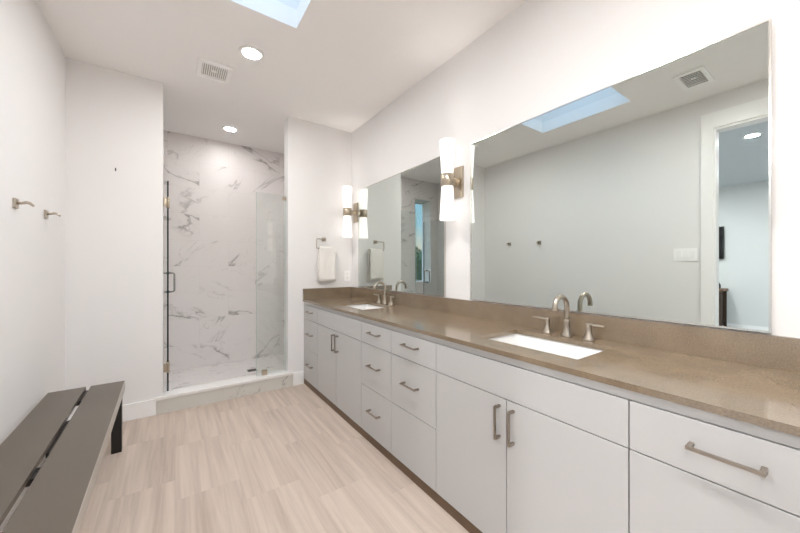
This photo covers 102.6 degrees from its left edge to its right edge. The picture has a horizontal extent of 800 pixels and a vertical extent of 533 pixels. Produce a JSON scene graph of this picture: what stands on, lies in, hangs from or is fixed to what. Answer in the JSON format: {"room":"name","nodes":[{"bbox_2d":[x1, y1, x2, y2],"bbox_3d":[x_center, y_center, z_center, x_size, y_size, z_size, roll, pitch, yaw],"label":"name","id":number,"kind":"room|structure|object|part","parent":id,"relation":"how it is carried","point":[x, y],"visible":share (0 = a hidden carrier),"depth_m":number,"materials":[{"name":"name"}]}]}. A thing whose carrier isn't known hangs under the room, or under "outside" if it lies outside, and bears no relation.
{"room":"bathroom","nodes":[
{"label":"bathroom","id":0,"kind":"room"},
{"bbox_2d":[0,0,64,443],"bbox_3d":[-1.081,-0.154,0.299,0.120,2.741,5.130,0,0,-35],"label":"wall","id":1,"kind":"structure","parent":0,"point":[32,60],"depth_m":1.77,"materials":[{"name":"white paint"}]},
{"bbox_2d":[13,198,34,208],"bbox_3d":[-1.885,-0.314,1.611,0.069,0.048,0.048,0,0,-35],"label":"robe hook","id":2,"kind":"object","parent":1,"relation":"attached to","point":[16,203],"visible":1,"depth_m":1.60,"materials":[{"name":"silver metal"}]},
{"bbox_3d":[-1.882,-0.316,1.614,0.061,0.027,0.016,0,0,-35],"label":"hook arm","id":3,"kind":"part","parent":2,"relation":"part of","materials":[{"name":"silver metal"}]},
{"bbox_2d":[0,420,67,532],"bbox_3d":[-1.716,1.151,1.322,0.015,0.130,2.485,0,0,-35],"label":"baseboard","id":4,"kind":"structure","parent":1,"relation":"attached to","point":[25,489],"depth_m":1.57,"materials":[{"name":"white paint"}]},
{"bbox_2d":[44,210,60,217],"bbox_3d":[-2.150,-0.322,1.988,0.069,0.048,0.048,0,0,-35],"label":"robe hook","id":5,"kind":"object","parent":1,"relation":"attached to","point":[46,212],"visible":1,"depth_m":1.98,"materials":[{"name":"silver metal"}]},
{"bbox_3d":[-2.146,-0.324,1.990,0.061,0.027,0.016,0,0,-35],"label":"hook arm","id":6,"kind":"part","parent":5,"relation":"part of","materials":[{"name":"silver metal"}]},
{"bbox_2d":[65,57,351,414],"bbox_3d":[-1.527,-0.154,3.045,2.304,2.741,0.120,0,0,-35],"label":"wall","id":7,"kind":"structure","parent":0,"point":[114,119],"depth_m":2.55,"materials":[{"name":"white paint"}]},
{"bbox_2d":[68,399,155,421],"bbox_3d":[-2.210,1.151,2.484,0.510,0.130,0.015,0,0,-35],"label":"baseboard","id":8,"kind":"structure","parent":7,"relation":"attached to","point":[147,408],"depth_m":2.56,"materials":[{"name":"white paint"}]},
{"bbox_2d":[163,181,174,390],"bbox_3d":[-2.171,0.166,3.002,0.121,1.789,0.737,0,0,-36],"label":"shower door","id":9,"kind":"structure","parent":7,"relation":"attached to","point":[166,201],"depth_m":2.73,"materials":[{"name":"clear glass"}]},
{"bbox_3d":[-2.311,0.161,3.253,0.055,0.218,0.028,0,0,-36],"label":"door handle","id":10,"kind":"part","parent":9,"relation":"part of","materials":[{"name":"silver metal"}]},
{"bbox_2d":[256,192,285,375],"bbox_3d":[-1.287,0.172,3.213,0.285,1.802,0.028,0,0,-35],"label":"glass panel","id":11,"kind":"object","parent":7,"relation":"attached to","point":[264,372],"visible":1,"depth_m":3.13,"materials":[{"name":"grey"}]},
{"bbox_2d":[293,371,303,385],"bbox_3d":[-1.046,1.151,3.301,0.109,0.130,0.015,0,0,-35],"label":"baseboard","id":12,"kind":"structure","parent":7,"relation":"attached to","point":[298,377],"depth_m":3.29,"materials":[{"name":"white paint"}]},
{"bbox_2d":[316,237,325,248],"bbox_3d":[-0.812,-0.249,3.442,0.196,0.126,0.050,0,0,-35],"label":"towel ring","id":13,"kind":"object","parent":7,"relation":"attached to","point":[322,238],"visible":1,"depth_m":3.39,"materials":[{"name":"silver metal"}]},
{"bbox_2d":[344,271,349,280],"bbox_3d":[-0.595,0.104,3.620,0.072,0.116,0.009,0,0,-35],"label":"outlet","id":14,"kind":"object","parent":7,"relation":"attached to","point":[346,273],"visible":1,"depth_m":3.62,"materials":[{"name":"white plastic"}]},
{"bbox_2d":[163,130,283,370],"bbox_3d":[-2.377,-0.154,3.928,2.260,2.741,0.240,0,0,-35],"label":"wall","id":15,"kind":"structure","parent":0,"point":[214,185],"depth_m":3.91,"materials":[{"name":"stone"}]},
{"bbox_2d":[79,354,468,532],"bbox_3d":[-0.350,1.251,1.367,2.544,0.130,6.280,0,0,-35],"label":"floor","id":16,"kind":"structure","parent":0,"point":[282,460],"depth_m":1.88,"materials":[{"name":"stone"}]},
{"bbox_2d":[0,381,124,532],"bbox_3d":[-1.430,0.991,1.285,0.357,0.450,1.900,0,0,-36],"label":"bench","id":17,"kind":"object","parent":16,"relation":"on","point":[57,497],"visible":1,"depth_m":1.30,"materials":[{"name":"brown wood"}]},
{"bbox_3d":[-1.557,0.798,1.449,0.014,0.019,0.234,0,0,-36],"label":"joining plate","id":18,"kind":"part","parent":17,"relation":"part of","materials":[{"name":"black"}]},
{"bbox_3d":[-1.861,1.015,2.107,0.052,0.402,0.045,0,0,-36],"label":"leg","id":19,"kind":"part","parent":17,"relation":"part of","materials":[{"name":"black metal"}]},
{"bbox_2d":[156,369,293,414],"bbox_3d":[-1.580,1.145,2.997,1.115,0.142,0.149,0,0,-35],"label":"shower curb","id":20,"kind":"object","parent":16,"relation":"on","point":[172,400],"visible":1,"depth_m":2.90,"materials":[{"name":"stone"}]},
{"bbox_2d":[304,302,318,394],"bbox_3d":[-0.676,0.789,3.323,0.588,0.854,0.397,0,0,-35],"label":"vanity cabinet","id":21,"kind":"object","parent":16,"relation":"on","point":[310,310],"visible":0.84,"depth_m":3.15,"materials":[{"name":"grey wood"}]},
{"bbox_3d":[-0.877,0.378,3.182,0.017,0.030,0.397,0,0,-35],"label":"rail","id":22,"kind":"part","parent":21,"relation":"part of","materials":[{"name":"grey paint"}]},
{"bbox_3d":[-0.879,1.000,3.180,0.019,0.319,0.393,0,0,-35],"label":"drawer","id":23,"kind":"part","parent":21,"relation":"part of","materials":[{"name":"grey paint"}]},
{"bbox_3d":[-0.879,0.688,3.180,0.019,0.296,0.393,0,0,-35],"label":"drawer","id":24,"kind":"part","parent":21,"relation":"part of","materials":[{"name":"grey paint"}]},
{"bbox_3d":[-0.879,0.466,3.180,0.019,0.140,0.393,0,0,-35],"label":"drawer","id":25,"kind":"part","parent":21,"relation":"part of","materials":[{"name":"grey paint"}]},
{"bbox_2d":[318,306,361,434],"bbox_3d":[-0.315,0.789,2.808,0.588,0.854,0.860,0,0,-35],"label":"vanity cabinet","id":26,"kind":"object","parent":16,"relation":"on","point":[339,333],"visible":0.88,"depth_m":2.60,"materials":[{"name":"grey wood"}]},
{"bbox_3d":[-0.642,0.850,2.842,0.019,0.619,0.426,0,0,-35],"label":"door","id":27,"kind":"part","parent":26,"relation":"part of","materials":[{"name":"grey paint"}]},
{"bbox_3d":[-0.516,0.378,2.667,0.017,0.030,0.860,0,0,-35],"label":"rail","id":28,"kind":"part","parent":26,"relation":"part of","materials":[{"name":"grey paint"}]},
{"bbox_3d":[-0.395,0.850,2.490,0.019,0.619,0.426,0,0,-35],"label":"door","id":29,"kind":"part","parent":26,"relation":"part of","materials":[{"name":"grey paint"}]},
{"bbox_2d":[303,287,799,436],"bbox_3d":[0.179,0.296,2.128,0.563,0.131,3.339,0,0,-35],"label":"countertop","id":30,"kind":"structure","parent":26,"relation":"on","point":[753,378],"depth_m":1.20,"materials":[{"name":"beige stone"}]},
{"bbox_2d":[348,304,384,309],"bbox_3d":[-0.308,0.436,2.814,0.352,0.147,0.518,0,0,-35],"label":"sink","id":31,"kind":"object","parent":30,"relation":"in","point":[362,306],"visible":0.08,"depth_m":3.04,"materials":[{"name":"white ceramic"}]},
{"bbox_2d":[373,281,394,304],"bbox_3d":[-0.176,0.237,2.906,0.148,0.209,0.354,0,0,-35],"label":"faucet","id":32,"kind":"object","parent":30,"relation":"on","point":[378,282],"visible":0.97,"depth_m":2.92,"materials":[{"name":"silver metal"}]},
{"bbox_3d":[-0.209,0.302,3.038,0.049,0.080,0.100,0,0,-35],"label":"handle","id":33,"kind":"part","parent":32,"relation":"part of","materials":[{"name":"silver metal"}]},
{"bbox_3d":[-0.176,0.237,2.906,0.148,0.209,0.053,0,0,-35],"label":"spout","id":34,"kind":"part","parent":32,"relation":"part of","materials":[{"name":"silver metal"}]},
{"bbox_3d":[-0.064,0.302,2.830,0.049,0.080,0.100,0,0,-35],"label":"handle","id":35,"kind":"part","parent":32,"relation":"part of","materials":[{"name":"silver metal"}]},
{"bbox_2d":[490,333,604,358],"bbox_3d":[0.643,0.436,1.459,0.352,0.147,0.518,0,0,-35],"label":"sink","id":36,"kind":"object","parent":30,"relation":"in","point":[573,351],"visible":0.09,"depth_m":1.59,"materials":[{"name":"white ceramic"}]},
{"bbox_2d":[532,294,605,340],"bbox_3d":[0.779,0.237,1.545,0.148,0.209,0.354,0,0,-35],"label":"faucet","id":37,"kind":"object","parent":30,"relation":"on","point":[566,332],"visible":1,"depth_m":1.56,"materials":[{"name":"silver metal"}]},
{"bbox_3d":[0.746,0.302,1.676,0.049,0.080,0.100,0,0,-35],"label":"handle","id":38,"kind":"part","parent":37,"relation":"part of","materials":[{"name":"silver metal"}]},
{"bbox_3d":[0.779,0.237,1.545,0.148,0.209,0.053,0,0,-35],"label":"spout","id":39,"kind":"part","parent":37,"relation":"part of","materials":[{"name":"silver metal"}]},
{"bbox_3d":[0.891,0.302,1.468,0.049,0.080,0.100,0,0,-35],"label":"handle","id":40,"kind":"part","parent":37,"relation":"part of","materials":[{"name":"silver metal"}]},
{"bbox_2d":[361,318,391,461],"bbox_3d":[0.044,0.789,2.297,0.588,0.854,0.390,0,0,-35],"label":"vanity cabinet","id":41,"kind":"object","parent":16,"relation":"on","point":[376,353],"visible":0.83,"depth_m":2.13,"materials":[{"name":"grey wood"}]},
{"bbox_3d":[-0.182,0.984,2.138,0.036,0.010,0.137,0,0,-35],"label":"drawer handle","id":42,"kind":"part","parent":41,"relation":"part of","materials":[{"name":"silver metal"}]},
{"bbox_3d":[-0.182,0.676,2.138,0.036,0.010,0.137,0,0,-35],"label":"drawer handle","id":43,"kind":"part","parent":41,"relation":"part of","materials":[{"name":"silver metal"}]},
{"bbox_3d":[-0.182,0.453,2.138,0.036,0.010,0.137,0,0,-35],"label":"drawer handle","id":44,"kind":"part","parent":41,"relation":"part of","materials":[{"name":"silver metal"}]},
{"bbox_3d":[-0.160,1.000,2.154,0.019,0.319,0.386,0,0,-35],"label":"drawer","id":45,"kind":"part","parent":41,"relation":"part of","materials":[{"name":"grey paint"}]},
{"bbox_3d":[-0.160,0.466,2.154,0.019,0.140,0.386,0,0,-35],"label":"drawer","id":46,"kind":"part","parent":41,"relation":"part of","materials":[{"name":"grey paint"}]},
{"bbox_3d":[-0.160,0.688,2.154,0.019,0.296,0.386,0,0,-35],"label":"drawer","id":47,"kind":"part","parent":41,"relation":"part of","materials":[{"name":"grey paint"}]},
{"bbox_3d":[-0.157,0.378,2.156,0.017,0.030,0.390,0,0,-35],"label":"rail","id":48,"kind":"part","parent":41,"relation":"part of","materials":[{"name":"grey paint"}]},
{"bbox_2d":[391,326,436,502],"bbox_3d":[0.276,0.789,1.966,0.588,0.854,0.418,0,0,-35],"label":"vanity cabinet","id":49,"kind":"object","parent":16,"relation":"on","point":[413,356],"visible":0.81,"depth_m":1.79,"materials":[{"name":"grey wood"}]},
{"bbox_3d":[0.050,0.676,1.808,0.036,0.010,0.137,0,0,-35],"label":"drawer handle","id":50,"kind":"part","parent":49,"relation":"part of","materials":[{"name":"silver metal"}]},
{"bbox_3d":[0.050,0.453,1.808,0.036,0.010,0.137,0,0,-35],"label":"drawer handle","id":51,"kind":"part","parent":49,"relation":"part of","materials":[{"name":"silver metal"}]},
{"bbox_3d":[0.072,1.000,1.823,0.019,0.319,0.414,0,0,-35],"label":"drawer","id":52,"kind":"part","parent":49,"relation":"part of","materials":[{"name":"grey paint"}]},
{"bbox_3d":[0.072,0.688,1.823,0.019,0.296,0.414,0,0,-35],"label":"drawer","id":53,"kind":"part","parent":49,"relation":"part of","materials":[{"name":"grey paint"}]},
{"bbox_3d":[0.072,0.466,1.823,0.019,0.140,0.414,0,0,-35],"label":"drawer","id":54,"kind":"part","parent":49,"relation":"part of","materials":[{"name":"grey paint"}]},
{"bbox_3d":[0.075,0.378,1.825,0.017,0.030,0.418,0,0,-35],"label":"rail","id":55,"kind":"part","parent":49,"relation":"part of","materials":[{"name":"grey paint"}]},
{"bbox_2d":[436,338,629,532],"bbox_3d":[0.641,0.789,1.445,0.588,0.854,0.855,0,0,-35],"label":"vanity cabinet","id":56,"kind":"object","parent":16,"relation":"on","point":[522,447],"visible":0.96,"depth_m":1.22,"materials":[{"name":"grey wood"}]},
{"bbox_3d":[0.315,0.850,1.477,0.019,0.619,0.424,0,0,-35],"label":"door","id":57,"kind":"part","parent":56,"relation":"part of","materials":[{"name":"grey paint"}]},
{"bbox_3d":[0.397,0.636,1.313,0.036,0.137,0.010,0,0,-35],"label":"door handle","id":58,"kind":"part","parent":56,"relation":"part of","materials":[{"name":"silver metal"}]},
{"bbox_3d":[0.434,0.636,1.259,0.036,0.137,0.010,0,0,-35],"label":"door handle","id":59,"kind":"part","parent":56,"relation":"part of","materials":[{"name":"silver metal"}]},
{"bbox_3d":[0.441,0.378,1.304,0.017,0.030,0.855,0,0,-35],"label":"rail","id":60,"kind":"part","parent":56,"relation":"part of","materials":[{"name":"grey paint"}]},
{"bbox_3d":[0.561,0.850,1.127,0.019,0.619,0.424,0,0,-35],"label":"door","id":61,"kind":"part","parent":56,"relation":"part of","materials":[{"name":"grey paint"}]},
{"bbox_2d":[629,390,799,532],"bbox_3d":[1.004,0.789,0.928,0.588,0.854,0.407,0,0,-35],"label":"vanity cabinet","id":62,"kind":"object","parent":16,"relation":"on","point":[693,470],"visible":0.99,"depth_m":0.81,"materials":[{"name":"grey wood"}]},
{"bbox_3d":[0.803,0.378,0.787,0.017,0.030,0.407,0,0,-35],"label":"rail","id":63,"kind":"part","parent":62,"relation":"part of","materials":[{"name":"grey paint"}]},
{"bbox_3d":[0.800,0.688,0.786,0.019,0.296,0.403,0,0,-35],"label":"drawer","id":64,"kind":"part","parent":62,"relation":"part of","materials":[{"name":"grey paint"}]},
{"bbox_3d":[0.778,0.460,0.770,0.036,0.010,0.137,0,0,-35],"label":"drawer handle","id":65,"kind":"part","parent":62,"relation":"part of","materials":[{"name":"silver metal"}]},
{"bbox_2d":[36,0,526,153],"bbox_3d":[-0.441,-1.585,1.456,2.591,0.120,6.530,0,0,-35],"label":"ceiling","id":66,"kind":"structure","parent":0,"point":[337,64],"depth_m":2.25,"materials":[{"name":"white paint"}]},
{"bbox_2d":[196,57,232,84],"bbox_3d":[-1.444,-1.516,2.494,0.226,0.018,0.247,0,0,-35],"label":"ceiling vent","id":67,"kind":"object","parent":66,"relation":"in","point":[208,69],"visible":1,"depth_m":2.49,"materials":[{"name":"white plastic"}]},
{"bbox_2d":[222,126,237,131],"bbox_3d":[-1.882,-1.521,3.554,0.162,0.008,0.162,0,0,-35],"label":"recessed light","id":68,"kind":"object","parent":66,"relation":"in","point":[226,128],"visible":1,"depth_m":3.54,"materials":[{"name":"white plastic"}]},
{"bbox_2d":[239,45,263,60],"bbox_3d":[-1.060,-1.521,2.292,0.162,0.008,0.162,0,0,-35],"label":"recessed light","id":69,"kind":"object","parent":66,"relation":"in","point":[249,52],"visible":1,"depth_m":2.29,"materials":[{"name":"white plastic"}]},
{"bbox_2d":[277,0,300,9],"bbox_3d":[-0.744,-1.835,1.471,0.862,0.380,0.922,0,0,-35],"label":"window","id":70,"kind":"structure","parent":66,"relation":"attached to","point":[294,4],"depth_m":2.03,"materials":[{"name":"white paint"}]},
{"bbox_2d":[317,246,335,281],"bbox_3d":[-0.783,-0.027,3.431,0.190,0.370,0.058,0,0,-35],"label":"hand towel","id":71,"kind":"object","parent":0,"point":[326,266],"visible":1,"depth_m":3.41,"materials":[{"name":"white fabric"}]},
{"bbox_2d":[352,0,799,337],"bbox_3d":[0.904,-0.154,1.691,0.120,2.741,5.130,0,0,-35],"label":"wall","id":72,"kind":"structure","parent":0,"point":[543,56],"depth_m":1.68,"materials":[{"name":"white paint"}]},
{"bbox_2d":[342,186,357,237],"bbox_3d":[-0.551,-0.594,3.516,0.164,0.548,0.106,0,0,-35],"label":"wall sconce","id":73,"kind":"object","parent":72,"relation":"attached to","point":[347,190],"visible":0.98,"depth_m":3.46,"materials":[{"name":"white glass"}]},
{"bbox_3d":[-0.575,-0.435,3.499,0.106,0.231,0.106,0,0,-35],"label":"lamp shade","id":74,"kind":"part","parent":73,"relation":"part of","materials":[{"name":"white glass"}]},
{"bbox_3d":[-0.575,-0.752,3.499,0.106,0.231,0.106,0,0,-35],"label":"lamp shade","id":75,"kind":"part","parent":73,"relation":"part of","materials":[{"name":"white glass"}]},
{"bbox_2d":[358,156,445,296],"bbox_3d":[-0.056,-0.304,2.940,0.016,1.056,1.362,0,0,-35],"label":"wall mirror","id":76,"kind":"object","parent":72,"relation":"attached to","point":[402,234],"visible":0.83,"depth_m":2.79,"materials":[{"name":"silver metal"}]},
{"bbox_2d":[440,138,463,220],"bbox_3d":[0.351,-0.594,2.231,0.164,0.548,0.106,0,0,-35],"label":"wall sconce","id":77,"kind":"object","parent":72,"relation":"attached to","point":[452,179],"visible":1,"depth_m":2.18,"materials":[{"name":"white glass"}]},
{"bbox_3d":[0.327,-0.435,2.214,0.106,0.231,0.106,0,0,-35],"label":"lamp shade","id":78,"kind":"part","parent":77,"relation":"part of","materials":[{"name":"white glass"}]},
{"bbox_3d":[0.327,-0.752,2.214,0.106,0.231,0.106,0,0,-35],"label":"lamp shade","id":79,"kind":"part","parent":77,"relation":"part of","materials":[{"name":"white glass"}]},
{"bbox_3d":[0.378,-0.594,2.250,0.065,0.060,0.060,0,0,-35],"label":"arm","id":80,"kind":"part","parent":77,"relation":"part of","materials":[{"name":"silver metal"}]},
{"bbox_2d":[351,287,799,373],"bbox_3d":[0.401,0.286,2.284,0.019,0.111,3.339,0,0,-35],"label":"backsplash","id":81,"kind":"structure","parent":72,"relation":"attached to","point":[782,353],"depth_m":1.36,"materials":[{"name":"beige stone"}]},
{"bbox_2d":[470,18,771,332],"bbox_3d":[0.866,-0.304,1.625,0.016,1.056,1.337,0,0,-35],"label":"wall mirror","id":82,"kind":"object","parent":72,"relation":"attached to","point":[647,194],"visible":0.99,"depth_m":1.36,"materials":[{"name":"silver metal"}]},
{"bbox_3d":[-1.719,-0.170,2.991,2.020,2.711,0.012,0,0,-35],"label":"wall","id":83,"kind":"structure","parent":0,"visible":0},
{"bbox_2d":[284,121,284,368],"bbox_3d":[-1.623,-0.226,3.058,1.043,2.599,0.016,0,0,-35],"label":"trim","id":84,"kind":"structure","parent":83,"relation":"attached to","point":[284,121],"depth_m":3.35,"materials":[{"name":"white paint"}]}
]}

